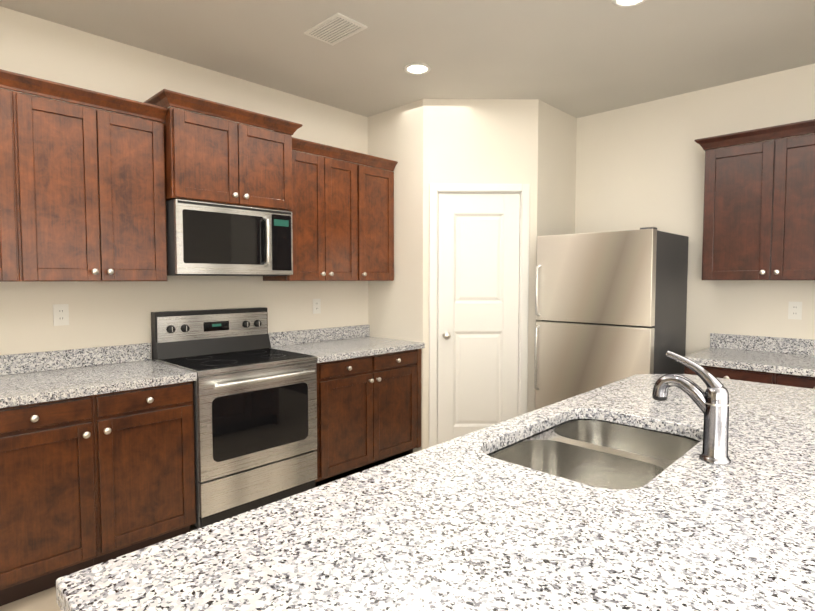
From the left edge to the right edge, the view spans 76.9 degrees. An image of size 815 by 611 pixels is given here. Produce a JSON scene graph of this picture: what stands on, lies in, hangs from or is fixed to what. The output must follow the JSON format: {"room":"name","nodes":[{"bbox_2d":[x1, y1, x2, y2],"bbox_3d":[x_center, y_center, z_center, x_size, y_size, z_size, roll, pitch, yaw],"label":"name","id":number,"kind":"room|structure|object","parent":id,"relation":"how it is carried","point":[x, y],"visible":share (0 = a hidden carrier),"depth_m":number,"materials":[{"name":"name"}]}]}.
{"room":"kitchen","nodes":[
{"label":"kitchen","id":0,"kind":"room"},
{"bbox_2d":[0,524,198,610],"bbox_3d":[-0.243,1.422,0.469,5.800,0.100,8.200,3,4,44],"label":"floor","id":1,"kind":"structure","parent":0,"point":[44,600],"depth_m":2.21,"materials":[{"name":"tile"}]},
{"bbox_2d":[0,375,196,605],"bbox_3d":[-1.670,0.829,2.546,0.618,0.875,0.989,3,4,44],"label":"base cabinet","id":2,"kind":"object","parent":1,"relation":"on","point":[97,460],"depth_m":2.34,"materials":[{"name":"brown wood"}]},
{"bbox_2d":[0,359,195,410],"bbox_3d":[-2.060,0.393,2.101,0.646,0.040,2.140,3,4,44],"label":"countertop","id":3,"kind":"structure","parent":2,"relation":"on","point":[27,388],"depth_m":2.46,"materials":[{"name":"grey stone"}]},
{"bbox_2d":[151,307,316,527],"bbox_3d":[-1.026,0.637,3.130,0.700,1.200,0.746,3,4,44],"label":"range","id":4,"kind":"object","parent":1,"relation":"on","point":[255,415],"visible":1,"depth_m":2.98,"materials":[{"name":"grey metal"}]},
{"bbox_2d":[268,325,424,486],"bbox_3d":[-0.443,0.697,3.786,0.652,1.015,0.991,3,4,44],"label":"base cabinet","id":5,"kind":"object","parent":1,"relation":"on","point":[368,401],"visible":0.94,"depth_m":3.59,"materials":[{"name":"brown wood"}]},
{"bbox_2d":[534,227,688,409],"bbox_3d":[1.467,0.346,3.732,0.800,1.722,0.791,3,4,44],"label":"refrigerator","id":6,"kind":"object","parent":1,"relation":"on","point":[610,306],"visible":0.65,"depth_m":3.46,"materials":[{"name":"grey metal"}]},
{"bbox_2d":[684,365,794,385],"bbox_3d":[2.138,0.792,3.271,0.541,0.875,0.618,3,4,44],"label":"base cabinet","id":7,"kind":"object","parent":1,"relation":"on","point":[735,374],"depth_m":2.98,"materials":[{"name":"brown wood"}]},
{"bbox_2d":[686,345,814,376],"bbox_3d":[2.811,0.370,2.570,2.452,0.040,0.658,3,4,44],"label":"countertop","id":8,"kind":"structure","parent":7,"relation":"on","point":[793,364],"depth_m":3.06,"materials":[{"name":"grey stone"}]},
{"bbox_2d":[791,377,814,388],"bbox_3d":[2.556,0.813,2.867,0.898,0.875,0.618,3,4,44],"label":"base cabinet","id":9,"kind":"object","parent":1,"relation":"on","point":[804,382],"depth_m":2.80,"materials":[{"name":"brown wood"}]},
{"bbox_3d":[0.535,0.882,1.517,0.655,0.874,2.435,3,4,44],"label":"kitchen island","id":10,"kind":"object","parent":1,"relation":"on","visible":0},
{"bbox_2d":[56,374,814,610],"bbox_3d":[0.768,0.430,1.387,1.130,0.040,2.665,3,4,44],"label":"island countertop","id":11,"kind":"structure","parent":10,"relation":"on","point":[466,522],"depth_m":0.95,"materials":[{"name":"stone"}]},
{"bbox_2d":[487,419,699,488],"bbox_3d":[0.580,0.547,1.544,0.492,0.206,0.760,3,4,44],"label":"sink","id":12,"kind":"object","parent":11,"relation":"in","point":[601,454],"visible":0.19,"depth_m":1.66,"materials":[{"name":"silver metal"}]},
{"bbox_2d":[652,350,730,464],"bbox_3d":[0.772,0.268,1.400,0.196,0.280,0.072,3,4,44],"label":"faucet","id":13,"kind":"object","parent":11,"relation":"on","point":[711,402],"visible":1,"depth_m":1.35,"materials":[{"name":"silver metal"}]},
{"bbox_2d":[0,6,367,359],"bbox_3d":[-2.291,-0.096,2.377,0.100,2.740,8.200,3,4,44],"label":"wall","id":14,"kind":"structure","parent":0,"point":[107,313],"depth_m":3.02,"materials":[{"name":"paint"}]},
{"bbox_2d":[0,69,43,281],"bbox_3d":[-2.163,-0.569,2.180,0.325,0.935,0.894,3,4,44],"label":"upper cabinet","id":15,"kind":"object","parent":14,"relation":"attached to","point":[20,261],"depth_m":2.35,"materials":[{"name":"brown wood"}]},
{"bbox_2d":[53,304,68,325],"bbox_3d":[-1.859,0.050,2.755,0.008,0.114,0.070,3,4,44],"label":"electrical outlet","id":16,"kind":"object","parent":14,"relation":"attached to","point":[60,314],"visible":1,"depth_m":2.75,"materials":[{"name":"white plastic"}]},
{"bbox_2d":[0,343,150,374],"bbox_3d":[-2.285,0.313,2.314,0.020,0.099,2.140,3,4,44],"label":"backsplash","id":17,"kind":"structure","parent":14,"relation":"attached to","point":[84,357],"depth_m":2.78,"materials":[{"name":"grey stone"}]},
{"bbox_2d":[36,78,167,281],"bbox_3d":[-1.691,-0.593,2.668,0.325,0.935,0.732,3,4,44],"label":"upper cabinet","id":18,"kind":"object","parent":14,"relation":"attached to","point":[82,194],"depth_m":2.58,"materials":[{"name":"brown wood"}]},
{"bbox_2d":[143,89,302,210],"bbox_3d":[-1.129,-0.880,3.153,0.440,0.552,0.862,3,4,44],"label":"upper cabinet","id":19,"kind":"object","parent":14,"relation":"attached to","point":[213,159],"visible":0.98,"depth_m":2.97,"materials":[{"name":"brown wood"}]},
{"bbox_2d":[166,199,292,275],"bbox_3d":[-1.122,-0.391,3.171,0.450,0.414,0.738,3,4,44],"label":"microwave","id":20,"kind":"object","parent":19,"relation":"attached to","point":[208,239],"visible":0.94,"depth_m":2.99,"materials":[{"name":"grey metal"}]},
{"bbox_2d":[313,299,320,313],"bbox_3d":[-0.699,0.005,3.953,0.008,0.114,0.070,3,4,44],"label":"electrical outlet","id":21,"kind":"object","parent":14,"relation":"attached to","point":[316,306],"visible":1,"depth_m":3.95,"materials":[{"name":"white plastic"}]},
{"bbox_2d":[263,137,397,280],"bbox_3d":[-0.548,-0.652,3.823,0.360,0.935,0.987,3,4,44],"label":"upper cabinet","id":22,"kind":"object","parent":14,"relation":"attached to","point":[342,220],"visible":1,"depth_m":3.69,"materials":[{"name":"brown wood"}]},
{"bbox_2d":[367,99,422,452],"bbox_3d":[-0.073,-0.185,4.146,0.624,2.740,0.100,3,4,44],"label":"wall","id":23,"kind":"structure","parent":0,"point":[395,308],"depth_m":4.01,"materials":[{"name":"paint"}]},
{"bbox_2d":[0,0,814,117],"bbox_3d":[-0.243,-1.415,0.327,5.800,0.100,8.200,3,4,44],"label":"ceiling","id":24,"kind":"structure","parent":0,"point":[578,58],"depth_m":2.93,"materials":[{"name":"paint"}]},
{"bbox_2d":[304,13,367,44],"bbox_3d":[-0.389,-1.481,2.764,0.300,0.012,0.200,3,4,44],"label":"ceiling vent","id":25,"kind":"object","parent":24,"relation":"in","point":[336,28],"visible":1,"depth_m":2.75,"materials":[{"name":"white plastic"}]},
{"bbox_2d":[404,63,430,74],"bbox_3d":[0.062,-1.507,3.273,0.176,0.009,0.176,3,4,44],"label":"recessed light","id":26,"kind":"object","parent":24,"relation":"in","point":[417,68],"visible":0.96,"depth_m":3.27,"materials":[{"name":"white plastic"}]},
{"bbox_2d":[612,0,646,6],"bbox_3d":[1.066,-1.465,2.442,0.176,0.009,0.176,3,4,44],"label":"recessed light","id":27,"kind":"object","parent":24,"relation":"in","point":[624,3],"visible":1,"depth_m":2.49,"materials":[{"name":"white plastic"}]},
{"bbox_2d":[423,99,538,448],"bbox_3d":[0.547,-0.175,3.951,0.864,2.740,0.100,0,3,-1],"label":"wall","id":28,"kind":"structure","parent":0,"point":[480,141],"depth_m":3.85,"materials":[{"name":"paint"}]},
{"bbox_2d":[437,193,519,443],"bbox_3d":[0.544,0.169,3.909,0.622,2.033,0.104,0,3,-1],"label":"pantry door","id":29,"kind":"structure","parent":28,"relation":"in","point":[478,282],"depth_m":3.92,"materials":[{"name":"white wood"}]},
{"bbox_2d":[429,184,529,446],"bbox_3d":[0.541,0.138,3.959,0.754,2.113,0.116,0,3,-1],"label":"door frame","id":30,"kind":"structure","parent":28,"relation":"attached to","point":[523,190],"depth_m":3.89,"materials":[{"name":"white wood"}]},
{"bbox_2d":[536,100,576,321],"bbox_3d":[1.161,-0.186,4.167,0.100,2.740,0.624,3,4,44],"label":"wall","id":31,"kind":"structure","parent":0,"point":[556,182],"depth_m":4.07,"materials":[{"name":"paint"}]},
{"bbox_2d":[575,63,814,355],"bbox_3d":[2.609,-0.141,3.270,5.700,2.740,0.100,3,4,44],"label":"wall","id":32,"kind":"structure","parent":0,"point":[639,166],"depth_m":3.72,"materials":[{"name":"paint"}]},
{"bbox_2d":[702,119,814,279],"bbox_3d":[2.349,-0.618,3.202,0.827,0.920,0.325,3,4,44],"label":"upper cabinet","id":33,"kind":"object","parent":32,"relation":"attached to","point":[759,212],"depth_m":3.15,"materials":[{"name":"brown wood"}]},
{"bbox_2d":[711,333,814,356],"bbox_3d":[3.033,0.289,2.795,2.452,0.099,0.020,3,4,44],"label":"backsplash","id":34,"kind":"structure","parent":32,"relation":"attached to","point":[718,341],"depth_m":3.41,"materials":[{"name":"grey stone"}]},
{"bbox_2d":[788,302,801,319],"bbox_3d":[2.499,0.032,3.310,0.070,0.114,0.008,3,4,44],"label":"electrical outlet","id":35,"kind":"object","parent":32,"relation":"attached to","point":[794,310],"visible":1,"depth_m":3.31,"materials":[{"name":"white plastic"}]}
]}

